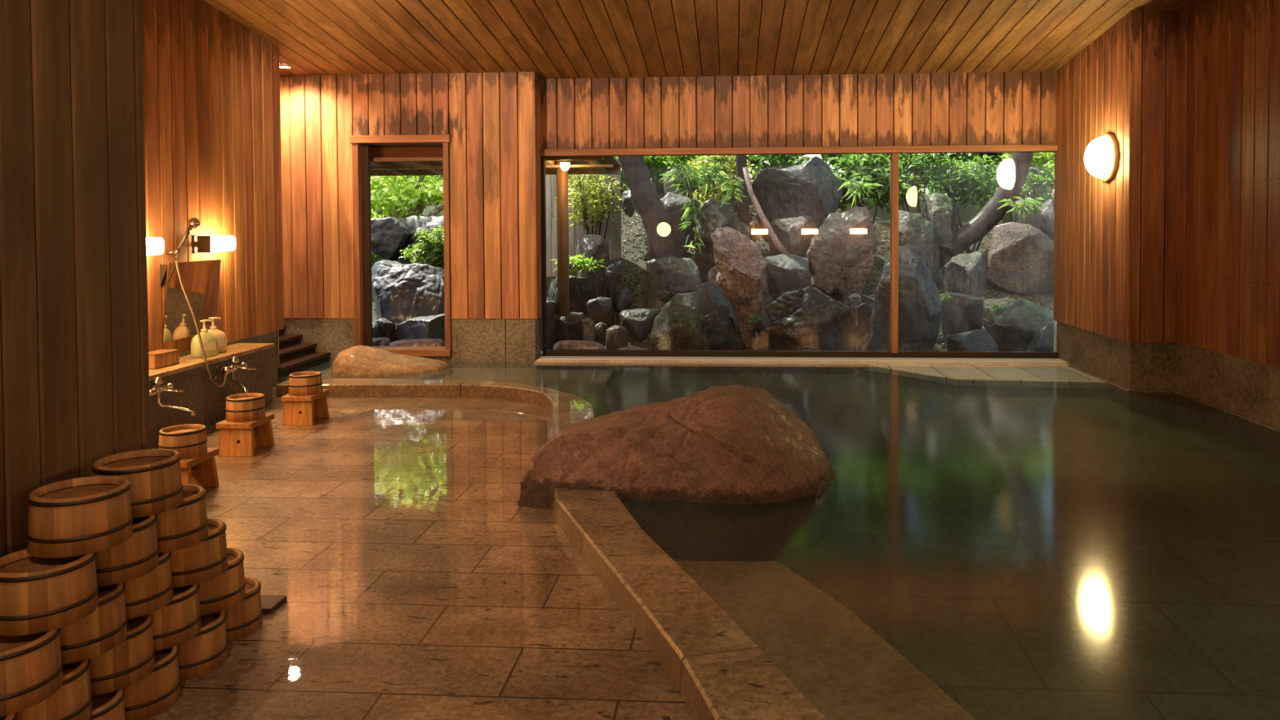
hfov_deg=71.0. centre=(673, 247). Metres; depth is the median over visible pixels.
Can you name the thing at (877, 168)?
bush
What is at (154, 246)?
wall lamp
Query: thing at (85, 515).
bucket
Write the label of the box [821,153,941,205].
tree
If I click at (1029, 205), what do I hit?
grass
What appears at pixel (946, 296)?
grass
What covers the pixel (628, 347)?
rock
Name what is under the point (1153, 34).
wall
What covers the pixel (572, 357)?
trim
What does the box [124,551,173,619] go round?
bucket
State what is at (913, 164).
bush
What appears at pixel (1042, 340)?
rock
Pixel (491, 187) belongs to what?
wall
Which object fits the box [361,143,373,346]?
door
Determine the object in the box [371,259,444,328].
rock
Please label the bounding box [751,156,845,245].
rock
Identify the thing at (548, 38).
ceiling
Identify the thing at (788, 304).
rock
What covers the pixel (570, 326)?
rock
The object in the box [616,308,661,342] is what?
rock
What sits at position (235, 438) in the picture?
stool
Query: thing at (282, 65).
recessed light
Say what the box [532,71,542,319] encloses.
wall
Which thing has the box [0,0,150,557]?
wall
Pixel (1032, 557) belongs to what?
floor
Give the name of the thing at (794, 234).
rock
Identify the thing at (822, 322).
rock
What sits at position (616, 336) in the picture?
rock
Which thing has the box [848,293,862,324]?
rock
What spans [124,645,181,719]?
bucket
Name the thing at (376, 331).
rock
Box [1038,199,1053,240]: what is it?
rock
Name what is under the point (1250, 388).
baseboard
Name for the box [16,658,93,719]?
bucket
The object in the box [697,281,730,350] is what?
rock
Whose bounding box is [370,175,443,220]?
foliage
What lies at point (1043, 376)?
ledge
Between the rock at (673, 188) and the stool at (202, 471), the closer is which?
the stool at (202, 471)
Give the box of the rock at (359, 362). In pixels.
[330,345,450,379]
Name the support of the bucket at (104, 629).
on the bucket at (130, 662)
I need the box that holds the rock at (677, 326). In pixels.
[649,291,704,350]
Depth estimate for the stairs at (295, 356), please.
7.80 m
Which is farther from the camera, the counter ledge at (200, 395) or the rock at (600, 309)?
the rock at (600, 309)
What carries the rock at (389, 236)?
on the rock wall at (966, 214)
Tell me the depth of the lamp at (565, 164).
8.75 m
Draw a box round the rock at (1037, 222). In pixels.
[1008,198,1044,232]
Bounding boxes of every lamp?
[146,237,164,255]
[192,235,235,253]
[560,160,569,170]
[1084,133,1119,182]
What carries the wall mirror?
attached to the wall at (211, 82)
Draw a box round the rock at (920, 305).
[862,244,942,351]
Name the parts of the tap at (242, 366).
handle, knob, spout, handle, lever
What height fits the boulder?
0.946 m
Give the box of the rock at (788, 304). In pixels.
[764,288,804,321]
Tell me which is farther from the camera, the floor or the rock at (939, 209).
the rock at (939, 209)
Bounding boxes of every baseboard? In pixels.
[178,330,278,386]
[284,317,540,368]
[1053,320,1279,460]
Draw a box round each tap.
[149,377,195,416]
[221,356,256,393]
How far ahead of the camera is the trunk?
10.00 m
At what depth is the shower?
5.82 m
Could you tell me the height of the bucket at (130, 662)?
0.134 m
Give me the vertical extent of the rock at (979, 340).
0.369 m
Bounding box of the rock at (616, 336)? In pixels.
[605,324,628,349]
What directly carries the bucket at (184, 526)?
on the bucket at (206, 560)
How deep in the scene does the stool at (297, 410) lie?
5.84 m
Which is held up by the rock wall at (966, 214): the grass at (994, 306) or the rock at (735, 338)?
the rock at (735, 338)
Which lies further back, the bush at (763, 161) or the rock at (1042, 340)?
the bush at (763, 161)
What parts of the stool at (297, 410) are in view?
leg, seat, leg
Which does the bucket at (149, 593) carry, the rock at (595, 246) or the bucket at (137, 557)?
the bucket at (137, 557)
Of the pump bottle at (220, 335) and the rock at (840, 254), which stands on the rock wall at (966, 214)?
the rock at (840, 254)
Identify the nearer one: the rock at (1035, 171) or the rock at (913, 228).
the rock at (913, 228)
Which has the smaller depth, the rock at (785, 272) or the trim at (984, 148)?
the trim at (984, 148)
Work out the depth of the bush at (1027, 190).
11.25 m
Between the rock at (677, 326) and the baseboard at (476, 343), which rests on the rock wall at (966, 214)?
the rock at (677, 326)
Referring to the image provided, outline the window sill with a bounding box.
[533,355,1070,376]
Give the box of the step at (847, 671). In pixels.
[674,560,975,719]
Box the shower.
[165,217,231,387]
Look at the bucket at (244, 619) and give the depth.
2.84 m
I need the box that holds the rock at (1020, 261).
[986,222,1053,296]
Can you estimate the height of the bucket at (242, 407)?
0.128 m
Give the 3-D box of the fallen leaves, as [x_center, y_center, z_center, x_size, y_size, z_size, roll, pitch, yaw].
[1.903,0.036,10.998,7.723,2.142,4.918,0,1,4]
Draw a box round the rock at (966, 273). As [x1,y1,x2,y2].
[940,251,987,297]
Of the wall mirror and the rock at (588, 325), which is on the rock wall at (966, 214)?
the rock at (588, 325)
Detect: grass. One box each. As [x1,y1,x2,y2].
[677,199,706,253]
[681,155,732,195]
[716,170,747,206]
[746,313,763,324]
[836,172,883,207]
[940,294,951,303]
[990,304,1002,311]
[996,196,1044,222]
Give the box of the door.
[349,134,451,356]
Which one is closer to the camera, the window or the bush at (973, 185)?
the window
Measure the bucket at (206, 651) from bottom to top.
0.134 m
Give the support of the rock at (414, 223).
on the rock wall at (966, 214)
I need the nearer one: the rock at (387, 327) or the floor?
the floor
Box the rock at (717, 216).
[693,197,755,283]
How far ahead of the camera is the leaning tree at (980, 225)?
10.86 m
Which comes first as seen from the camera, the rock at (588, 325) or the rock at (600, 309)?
the rock at (588, 325)
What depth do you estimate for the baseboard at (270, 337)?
7.13 m
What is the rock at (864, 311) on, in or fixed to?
on the rock wall at (966, 214)
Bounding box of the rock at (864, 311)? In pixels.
[855,301,872,351]
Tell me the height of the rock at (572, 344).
0.288 m
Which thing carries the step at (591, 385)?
on the floor
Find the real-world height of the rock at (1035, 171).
1.085 m
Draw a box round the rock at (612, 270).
[604,260,622,300]
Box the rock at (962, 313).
[939,292,983,349]
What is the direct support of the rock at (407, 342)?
on the rock wall at (966, 214)
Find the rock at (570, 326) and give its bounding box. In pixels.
[555,311,586,342]
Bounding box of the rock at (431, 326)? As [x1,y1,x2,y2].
[392,313,444,342]
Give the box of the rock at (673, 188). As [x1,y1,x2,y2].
[662,168,685,196]
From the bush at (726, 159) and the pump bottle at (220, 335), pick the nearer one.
the pump bottle at (220, 335)
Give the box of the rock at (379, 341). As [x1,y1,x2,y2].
[372,337,391,346]
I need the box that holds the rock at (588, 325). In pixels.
[582,317,595,341]
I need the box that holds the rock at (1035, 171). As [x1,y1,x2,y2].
[1026,167,1044,207]
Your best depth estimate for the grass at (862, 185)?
10.65 m
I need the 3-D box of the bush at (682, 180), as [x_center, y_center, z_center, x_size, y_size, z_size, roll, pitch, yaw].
[0.157,-0.734,10.107,0.684,0.523,0.474,0,1,4]
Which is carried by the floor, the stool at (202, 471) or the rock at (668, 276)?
the stool at (202, 471)
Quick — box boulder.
[516,384,837,561]
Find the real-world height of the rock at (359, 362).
0.733 m
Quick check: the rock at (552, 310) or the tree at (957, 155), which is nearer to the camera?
the rock at (552, 310)
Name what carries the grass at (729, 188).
on the rock wall at (966, 214)
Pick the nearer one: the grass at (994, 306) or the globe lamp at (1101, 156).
the globe lamp at (1101, 156)
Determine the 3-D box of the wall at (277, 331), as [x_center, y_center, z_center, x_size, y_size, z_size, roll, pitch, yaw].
[-3.740,-0.274,7.343,0.994,2.798,0.052,0,1,4]
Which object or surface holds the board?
on the floor
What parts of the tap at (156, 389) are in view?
knob, handle, lever, spout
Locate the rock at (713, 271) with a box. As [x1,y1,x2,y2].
[708,265,718,285]
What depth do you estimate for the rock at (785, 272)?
9.74 m
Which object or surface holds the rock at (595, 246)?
on the rock wall at (966, 214)
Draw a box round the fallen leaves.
[540,177,1053,356]
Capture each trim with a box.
[538,355,1066,362]
[539,144,1057,156]
[1067,364,1279,435]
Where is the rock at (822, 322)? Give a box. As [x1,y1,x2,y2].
[755,286,859,351]
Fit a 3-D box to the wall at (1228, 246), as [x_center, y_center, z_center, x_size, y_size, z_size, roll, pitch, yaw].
[3.376,-0.915,2.447,0.073,3.378,7.954,0,1,4]
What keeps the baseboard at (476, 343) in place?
attached to the wall at (491, 187)
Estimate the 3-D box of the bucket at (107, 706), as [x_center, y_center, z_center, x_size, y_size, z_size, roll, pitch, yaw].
[-1.478,1.182,2.215,0.216,0.134,0.216,-1,2,-39]
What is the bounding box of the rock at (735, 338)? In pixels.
[727,300,742,350]
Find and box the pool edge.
[275,378,826,719]
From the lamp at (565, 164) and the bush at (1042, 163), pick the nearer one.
the lamp at (565, 164)
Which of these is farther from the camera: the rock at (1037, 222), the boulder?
the rock at (1037, 222)
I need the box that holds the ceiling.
[204,0,1191,78]
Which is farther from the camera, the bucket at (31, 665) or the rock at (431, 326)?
the rock at (431, 326)
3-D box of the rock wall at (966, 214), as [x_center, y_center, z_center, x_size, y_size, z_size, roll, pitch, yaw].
[1.590,-0.145,17.035,19.000,2.069,17.800,0,1,4]
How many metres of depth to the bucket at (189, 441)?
4.29 m
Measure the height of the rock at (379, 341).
0.286 m
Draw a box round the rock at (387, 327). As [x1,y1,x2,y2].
[373,317,395,342]
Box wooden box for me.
[148,349,179,368]
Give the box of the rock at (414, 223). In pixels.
[398,215,444,264]
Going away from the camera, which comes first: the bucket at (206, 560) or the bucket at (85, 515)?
the bucket at (85, 515)
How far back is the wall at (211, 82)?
6.40 m
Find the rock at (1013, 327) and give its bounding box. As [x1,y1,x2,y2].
[983,298,1053,351]
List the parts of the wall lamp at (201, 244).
lamp shade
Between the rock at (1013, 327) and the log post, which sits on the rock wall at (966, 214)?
the rock at (1013, 327)
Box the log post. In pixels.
[555,160,569,315]
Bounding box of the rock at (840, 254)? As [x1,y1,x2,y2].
[806,205,877,306]
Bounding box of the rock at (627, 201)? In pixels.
[621,189,636,217]
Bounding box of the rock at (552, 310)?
[540,300,558,355]
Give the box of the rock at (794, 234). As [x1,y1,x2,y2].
[768,215,815,257]
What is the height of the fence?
1.476 m
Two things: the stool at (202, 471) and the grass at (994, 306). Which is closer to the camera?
the stool at (202, 471)
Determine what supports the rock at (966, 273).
on the rock wall at (966, 214)
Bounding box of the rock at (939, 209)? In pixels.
[920,192,959,267]
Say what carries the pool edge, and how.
on the floor
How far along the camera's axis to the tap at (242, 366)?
6.01 m
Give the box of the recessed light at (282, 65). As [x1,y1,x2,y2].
[280,63,292,68]
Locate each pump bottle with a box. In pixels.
[191,319,217,357]
[207,316,226,352]
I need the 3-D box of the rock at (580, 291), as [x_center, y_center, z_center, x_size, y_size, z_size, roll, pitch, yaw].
[-1.167,0.588,10.179,0.549,0.550,0.475,0,1,4]
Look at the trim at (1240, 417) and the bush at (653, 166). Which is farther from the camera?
the bush at (653, 166)
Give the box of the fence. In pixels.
[541,173,621,275]
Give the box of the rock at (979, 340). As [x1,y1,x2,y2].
[945,328,998,351]
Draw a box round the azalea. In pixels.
[551,173,629,239]
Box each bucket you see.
[0,548,98,635]
[0,627,63,717]
[0,712,17,719]
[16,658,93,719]
[26,475,133,558]
[59,582,127,664]
[88,613,155,695]
[88,688,126,719]
[91,448,182,518]
[94,514,159,586]
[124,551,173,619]
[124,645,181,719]
[150,583,201,651]
[155,484,208,553]
[158,423,207,459]
[170,517,228,587]
[177,610,228,680]
[199,547,245,615]
[224,576,262,642]
[225,392,266,422]
[288,371,322,395]
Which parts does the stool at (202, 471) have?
leg, seat, leg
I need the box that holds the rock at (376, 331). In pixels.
[372,322,382,337]
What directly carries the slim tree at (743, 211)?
on the rock wall at (966, 214)
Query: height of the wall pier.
2.419 m
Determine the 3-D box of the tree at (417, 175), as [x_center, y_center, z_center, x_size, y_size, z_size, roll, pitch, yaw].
[-4.308,-2.877,15.805,2.657,5.923,2.514,-1,2,-29]
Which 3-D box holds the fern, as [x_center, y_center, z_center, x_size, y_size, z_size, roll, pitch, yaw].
[-1.052,0.208,9.981,0.580,0.330,0.488,0,2,25]
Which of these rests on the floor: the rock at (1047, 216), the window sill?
the window sill
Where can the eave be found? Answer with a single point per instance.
(386, 160)
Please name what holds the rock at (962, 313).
on the rock wall at (966, 214)
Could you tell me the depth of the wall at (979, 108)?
8.02 m
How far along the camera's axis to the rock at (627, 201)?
11.16 m
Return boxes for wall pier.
[1053,11,1129,342]
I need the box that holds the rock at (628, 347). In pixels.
[618,346,648,350]
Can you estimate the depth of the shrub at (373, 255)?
11.11 m
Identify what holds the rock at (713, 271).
on the rock wall at (966, 214)
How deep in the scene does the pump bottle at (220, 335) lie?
6.12 m
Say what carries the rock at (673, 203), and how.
on the rock wall at (966, 214)
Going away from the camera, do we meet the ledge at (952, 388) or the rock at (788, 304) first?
the ledge at (952, 388)
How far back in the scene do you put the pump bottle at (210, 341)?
5.94 m
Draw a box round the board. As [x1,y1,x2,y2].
[261,595,286,613]
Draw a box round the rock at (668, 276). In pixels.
[645,254,702,302]
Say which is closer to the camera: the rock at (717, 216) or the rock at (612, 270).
the rock at (612, 270)
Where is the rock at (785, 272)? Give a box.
[765,253,811,299]
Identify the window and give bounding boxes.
[541,151,1058,358]
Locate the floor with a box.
[145,374,1279,719]
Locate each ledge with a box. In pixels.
[148,342,275,448]
[860,364,1108,388]
[862,369,1107,398]
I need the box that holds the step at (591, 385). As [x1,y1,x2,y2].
[271,366,644,417]
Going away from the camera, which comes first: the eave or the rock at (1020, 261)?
the eave
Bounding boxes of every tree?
[371,175,443,191]
[735,155,788,253]
[749,154,849,177]
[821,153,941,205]
[911,152,1039,198]
[940,152,1033,269]
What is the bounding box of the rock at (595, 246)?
[576,234,609,297]
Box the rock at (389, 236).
[370,216,410,261]
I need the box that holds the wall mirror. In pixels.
[160,259,221,342]
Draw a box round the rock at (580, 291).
[547,275,595,317]
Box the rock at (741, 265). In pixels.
[710,226,767,348]
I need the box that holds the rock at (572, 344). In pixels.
[553,339,605,349]
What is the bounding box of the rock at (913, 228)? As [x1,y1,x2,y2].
[898,209,941,288]
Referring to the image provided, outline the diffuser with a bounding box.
[1084,136,1112,177]
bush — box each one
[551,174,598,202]
[597,155,675,198]
[616,155,709,191]
[657,158,716,199]
[680,155,755,210]
[728,154,805,179]
[827,153,909,224]
[874,153,976,213]
[917,154,1008,253]
[988,151,1054,199]
[994,168,1053,213]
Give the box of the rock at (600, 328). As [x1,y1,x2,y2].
[594,322,607,346]
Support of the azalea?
on the rock wall at (966, 214)
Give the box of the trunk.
[617,155,675,309]
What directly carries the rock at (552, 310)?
on the rock wall at (966, 214)
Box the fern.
[550,251,606,279]
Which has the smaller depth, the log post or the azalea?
the log post
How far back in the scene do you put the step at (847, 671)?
2.90 m
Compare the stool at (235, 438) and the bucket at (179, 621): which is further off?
the stool at (235, 438)
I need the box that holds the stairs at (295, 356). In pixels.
[277,325,330,378]
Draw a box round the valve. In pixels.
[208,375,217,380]
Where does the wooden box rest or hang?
on the counter ledge at (200, 395)
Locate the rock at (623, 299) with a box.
[613,288,632,312]
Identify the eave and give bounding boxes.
[369,143,621,176]
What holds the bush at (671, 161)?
on the rock wall at (966, 214)
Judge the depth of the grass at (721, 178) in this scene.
10.39 m
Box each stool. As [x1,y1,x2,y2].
[180,448,218,487]
[216,413,274,457]
[280,389,328,425]
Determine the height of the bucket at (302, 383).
0.128 m
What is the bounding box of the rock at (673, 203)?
[660,191,699,257]
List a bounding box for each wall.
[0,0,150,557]
[141,0,284,353]
[277,330,279,382]
[280,70,534,319]
[370,177,1053,351]
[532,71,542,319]
[540,70,1056,149]
[1124,8,1178,342]
[1175,0,1279,368]
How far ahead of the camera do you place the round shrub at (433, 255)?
10.35 m
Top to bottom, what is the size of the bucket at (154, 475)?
0.134 m
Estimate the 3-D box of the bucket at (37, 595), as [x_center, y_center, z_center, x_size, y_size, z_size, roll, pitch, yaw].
[-1.459,0.784,2.073,0.216,0.134,0.216,1,2,30]
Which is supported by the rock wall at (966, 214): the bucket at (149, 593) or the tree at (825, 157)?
the tree at (825, 157)
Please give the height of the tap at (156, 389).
0.237 m
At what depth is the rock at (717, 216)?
10.30 m
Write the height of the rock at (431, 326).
0.473 m
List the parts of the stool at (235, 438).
leg, seat, leg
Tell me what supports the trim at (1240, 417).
on the floor
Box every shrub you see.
[371,253,386,267]
[399,224,444,269]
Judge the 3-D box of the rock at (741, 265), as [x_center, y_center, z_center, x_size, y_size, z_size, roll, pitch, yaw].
[0.686,0.470,9.254,0.580,1.372,0.409,0,2,16]
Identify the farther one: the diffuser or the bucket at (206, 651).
the diffuser
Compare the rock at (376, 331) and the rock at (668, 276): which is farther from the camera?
the rock at (668, 276)
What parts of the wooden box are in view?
lid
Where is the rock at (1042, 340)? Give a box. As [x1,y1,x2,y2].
[1026,320,1053,351]
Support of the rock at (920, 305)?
on the rock wall at (966, 214)
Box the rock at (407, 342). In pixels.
[388,338,443,346]
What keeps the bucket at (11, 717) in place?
on the bucket
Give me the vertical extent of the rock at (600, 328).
0.395 m
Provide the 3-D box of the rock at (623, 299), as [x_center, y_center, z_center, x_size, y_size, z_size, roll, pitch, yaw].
[-0.572,0.619,9.986,0.220,0.325,0.305,0,1,4]
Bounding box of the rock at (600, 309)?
[586,296,614,328]
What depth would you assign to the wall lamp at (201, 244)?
6.14 m

